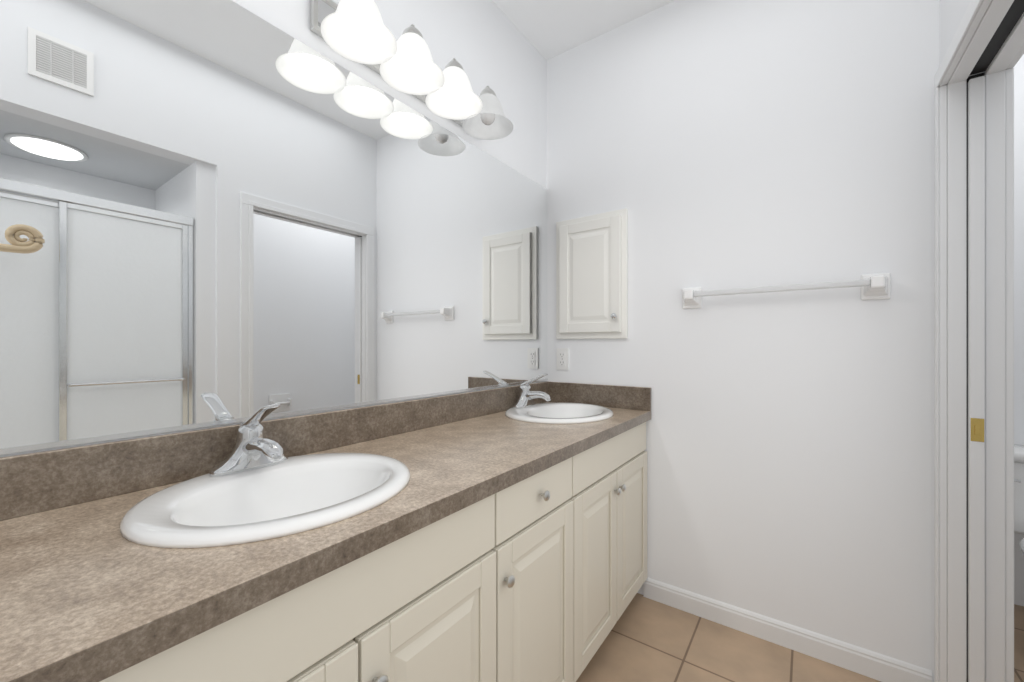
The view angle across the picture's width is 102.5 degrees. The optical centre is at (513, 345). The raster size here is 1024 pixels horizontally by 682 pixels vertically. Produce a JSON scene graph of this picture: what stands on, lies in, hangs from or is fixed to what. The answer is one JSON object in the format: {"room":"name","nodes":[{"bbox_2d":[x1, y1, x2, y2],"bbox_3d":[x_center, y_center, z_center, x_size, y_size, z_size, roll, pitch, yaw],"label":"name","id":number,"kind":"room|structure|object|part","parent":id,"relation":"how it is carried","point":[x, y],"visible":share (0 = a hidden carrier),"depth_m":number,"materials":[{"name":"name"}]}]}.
{"room":"bathroom","nodes":[
{"label":"bathroom","id":0,"kind":"room"},
{"bbox_2d":[0,0,546,456],"bbox_3d":[-0.721,-0.189,1.091,0.120,2.740,3.175,0,0,36],"label":"wall","id":1,"kind":"structure","parent":0,"point":[484,43],"depth_m":1.75,"materials":[{"name":"white paint"}]},
{"bbox_2d":[0,0,547,454],"bbox_3d":[-0.662,-0.328,1.059,0.008,1.042,2.911,0,0,36],"label":"mirror","id":2,"kind":"object","parent":1,"relation":"attached to","point":[216,212],"visible":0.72,"depth_m":1.00,"materials":[{"name":"clear glass"}]},
{"bbox_2d":[310,0,512,139],"bbox_3d":[-0.276,-0.942,1.404,0.234,0.163,0.785,0,0,36],"label":"sconce","id":3,"kind":"object","parent":1,"relation":"attached to","point":[358,31],"visible":1,"depth_m":1.31,"materials":[{"name":"white glass"}]},
{"bbox_3d":[-0.432,-0.918,1.158,0.202,0.116,0.202,0,0,36],"label":"lamp shade","id":4,"kind":"part","parent":3,"relation":"part of","materials":[{"name":"white glass"}]},
{"bbox_3d":[-0.432,-0.919,1.158,0.060,0.094,0.060,0,0,36],"label":"bulb","id":5,"kind":"part","parent":3,"relation":"part of","materials":[{"name":"white glass"}]},
{"bbox_3d":[-0.322,-0.918,1.312,0.202,0.116,0.202,0,0,36],"label":"lamp shade","id":6,"kind":"part","parent":3,"relation":"part of","materials":[{"name":"white glass"}]},
{"bbox_3d":[-0.322,-0.919,1.312,0.060,0.094,0.060,0,0,36],"label":"bulb","id":7,"kind":"part","parent":3,"relation":"part of","materials":[{"name":"white glass"}]},
{"bbox_3d":[-0.211,-0.918,1.467,0.202,0.116,0.202,0,0,36],"label":"lamp shade","id":8,"kind":"part","parent":3,"relation":"part of","materials":[{"name":"white glass"}]},
{"bbox_3d":[-0.211,-0.919,1.467,0.060,0.094,0.060,0,0,36],"label":"bulb","id":9,"kind":"part","parent":3,"relation":"part of","materials":[{"name":"white glass"}]},
{"bbox_3d":[-0.101,-0.918,1.621,0.202,0.116,0.202,0,0,36],"label":"lamp shade","id":10,"kind":"part","parent":3,"relation":"part of","materials":[{"name":"white glass"}]},
{"bbox_3d":[-0.101,-0.919,1.621,0.060,0.094,0.060,0,0,36],"label":"bulb","id":11,"kind":"part","parent":3,"relation":"part of","materials":[{"name":"white glass"}]},
{"bbox_2d":[492,0,673,59],"bbox_3d":[0.611,-1.609,0.700,3.100,0.100,4.450,0,0,36],"label":"ceiling","id":12,"kind":"structure","parent":0,"point":[548,29],"depth_m":1.95,"materials":[{"name":"white paint"}]},
{"bbox_2d":[547,0,938,681],"bbox_3d":[0.834,-0.189,1.856,1.518,2.740,0.120,0,0,36],"label":"wall","id":13,"kind":"structure","parent":0,"point":[725,144],"depth_m":1.63,"materials":[{"name":"white paint"}]},
{"bbox_2d":[557,348,567,369],"bbox_3d":[0.260,0.074,2.185,0.069,0.114,0.010,0,0,36],"label":"electrical outlet","id":14,"kind":"object","parent":13,"relation":"attached to","point":[562,358],"visible":1,"depth_m":2.18,"materials":[{"name":"white plastic"}]},
{"bbox_2d":[556,208,627,338],"bbox_3d":[0.376,-0.345,2.068,0.388,0.625,0.064,0,0,36],"label":"medicine cabinet","id":15,"kind":"object","parent":13,"relation":"attached to","point":[591,276],"visible":1,"depth_m":2.05,"materials":[{"name":"white wood"}]},
{"bbox_3d":[0.482,-0.139,1.969,0.029,0.029,0.028,0,0,36],"label":"knob","id":16,"kind":"part","parent":15,"relation":"part of","materials":[{"name":"silver metal"}]},
{"bbox_2d":[682,273,890,308],"bbox_3d":[1.016,-0.207,1.606,0.690,0.092,0.072,0,0,36],"label":"towel rail","id":17,"kind":"object","parent":13,"relation":"attached to","point":[875,286],"visible":1,"depth_m":1.51,"materials":[{"name":"white ceramic"}]},
{"bbox_2d":[643,577,931,681],"bbox_3d":[1.006,1.136,1.652,0.964,0.090,0.012,0,0,36],"label":"baseboard","id":18,"kind":"structure","parent":13,"relation":"attached to","point":[866,662],"depth_m":1.59,"materials":[{"name":"white paint"}]},
{"bbox_2d":[576,593,1023,681],"bbox_3d":[0.611,1.231,0.700,3.100,0.100,4.450,0,0,36],"label":"floor","id":19,"kind":"structure","parent":0,"point":[648,640],"depth_m":1.56,"materials":[{"name":"tile"}]},
{"bbox_2d":[100,422,646,681],"bbox_3d":[-0.434,0.764,0.886,0.578,0.833,2.929,0,0,36],"label":"bathroom vanity","id":20,"kind":"object","parent":19,"relation":"on","point":[541,576],"visible":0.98,"depth_m":0.93,"materials":[{"name":"beige wood"}]},
{"bbox_2d":[0,381,650,681],"bbox_3d":[-0.439,0.272,0.889,0.567,0.148,2.929,0,0,36],"label":"countertop","id":21,"kind":"structure","parent":20,"relation":"on","point":[89,592],"depth_m":0.72,"materials":[{"name":"laminate"}]},
{"bbox_2d":[209,404,287,475],"bbox_3d":[-0.580,0.209,0.943,0.168,0.158,0.164,0,0,36],"label":"faucet","id":22,"kind":"object","parent":21,"relation":"on","point":[254,448],"visible":1,"depth_m":0.94,"materials":[{"name":"silver metal"}]},
{"bbox_2d":[120,453,409,547],"bbox_3d":[-0.474,0.367,0.868,0.466,0.156,0.520,0,0,36],"label":"sink","id":23,"kind":"object","parent":21,"relation":"in","point":[295,494],"visible":0.71,"depth_m":0.85,"materials":[{"name":"white ceramic"}]},
{"bbox_2d":[513,374,550,407],"bbox_3d":[0.100,0.209,1.915,0.168,0.158,0.164,0,0,36],"label":"faucet","id":24,"kind":"object","parent":21,"relation":"on","point":[527,395],"visible":1,"depth_m":1.91,"materials":[{"name":"silver metal"}]},
{"bbox_2d":[505,402,613,423],"bbox_3d":[0.205,0.367,1.839,0.466,0.156,0.520,0,0,36],"label":"sink","id":25,"kind":"object","parent":21,"relation":"in","point":[559,413],"visible":0.44,"depth_m":1.89,"materials":[{"name":"white ceramic"}]},
{"bbox_2d":[1014,444,1023,556],"bbox_3d":[2.138,0.815,1.511,0.504,0.732,0.742,0,0,36],"label":"toilet","id":26,"kind":"object","parent":19,"relation":"on","point":[1018,489],"visible":0.21,"depth_m":1.73,"materials":[{"name":"white ceramic"}]},
{"bbox_2d":[939,0,984,75],"bbox_3d":[1.477,-0.189,1.347,0.120,2.740,1.790,0,0,36],"label":"wall","id":27,"kind":"structure","parent":0,"point":[956,10],"depth_m":1.28,"materials":[{"name":"white paint"}]},
{"bbox_2d":[967,73,983,681],"bbox_3d":[1.415,0.176,1.260,0.038,2.009,0.003,0,0,36],"label":"door jamb pocket slot","id":28,"kind":"object","parent":27,"relation":"attached to","point":[974,76],"visible":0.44,"depth_m":1.27,"materials":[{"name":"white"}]},
{"bbox_2d":[968,76,984,681],"bbox_3d":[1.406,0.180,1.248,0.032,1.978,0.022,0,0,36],"label":"pocket door","id":29,"kind":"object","parent":27,"relation":"attached to","point":[976,376],"visible":0.96,"depth_m":1.24,"materials":[{"name":"white paint"}]},
{"bbox_2d":[971,418,983,441],"bbox_3d":[1.399,0.256,1.238,0.028,0.070,0.003,0,0,36],"label":"door latch plate","id":30,"kind":"object","parent":29,"relation":"attached to","point":[977,429],"depth_m":1.24,"materials":[{"name":"gold metal"}]},
{"bbox_2d":[934,0,1023,681],"bbox_3d":[1.184,0.149,0.942,0.162,2.063,0.896,0,0,36],"label":"door frame","id":31,"kind":"structure","parent":27,"relation":"attached to","point":[980,22],"depth_m":1.24,"materials":[{"name":"white paint"}]},
{"bbox_2d":[970,0,1023,74],"bbox_3d":[1.186,-0.827,0.940,0.038,0.003,0.758,0,0,36],"label":"door jamb track slot","id":32,"kind":"object","parent":27,"relation":"attached to","point":[1013,15],"visible":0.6,"depth_m":1.09,"materials":[{"name":"black metal"}]},
{"bbox_2d":[1014,54,1023,605],"bbox_3d":[2.383,-0.189,1.873,0.982,2.740,0.120,0,0,36],"label":"wall","id":33,"kind":"structure","parent":0,"point":[1018,288],"depth_m":1.86,"materials":[{"name":"white paint"}]}
]}

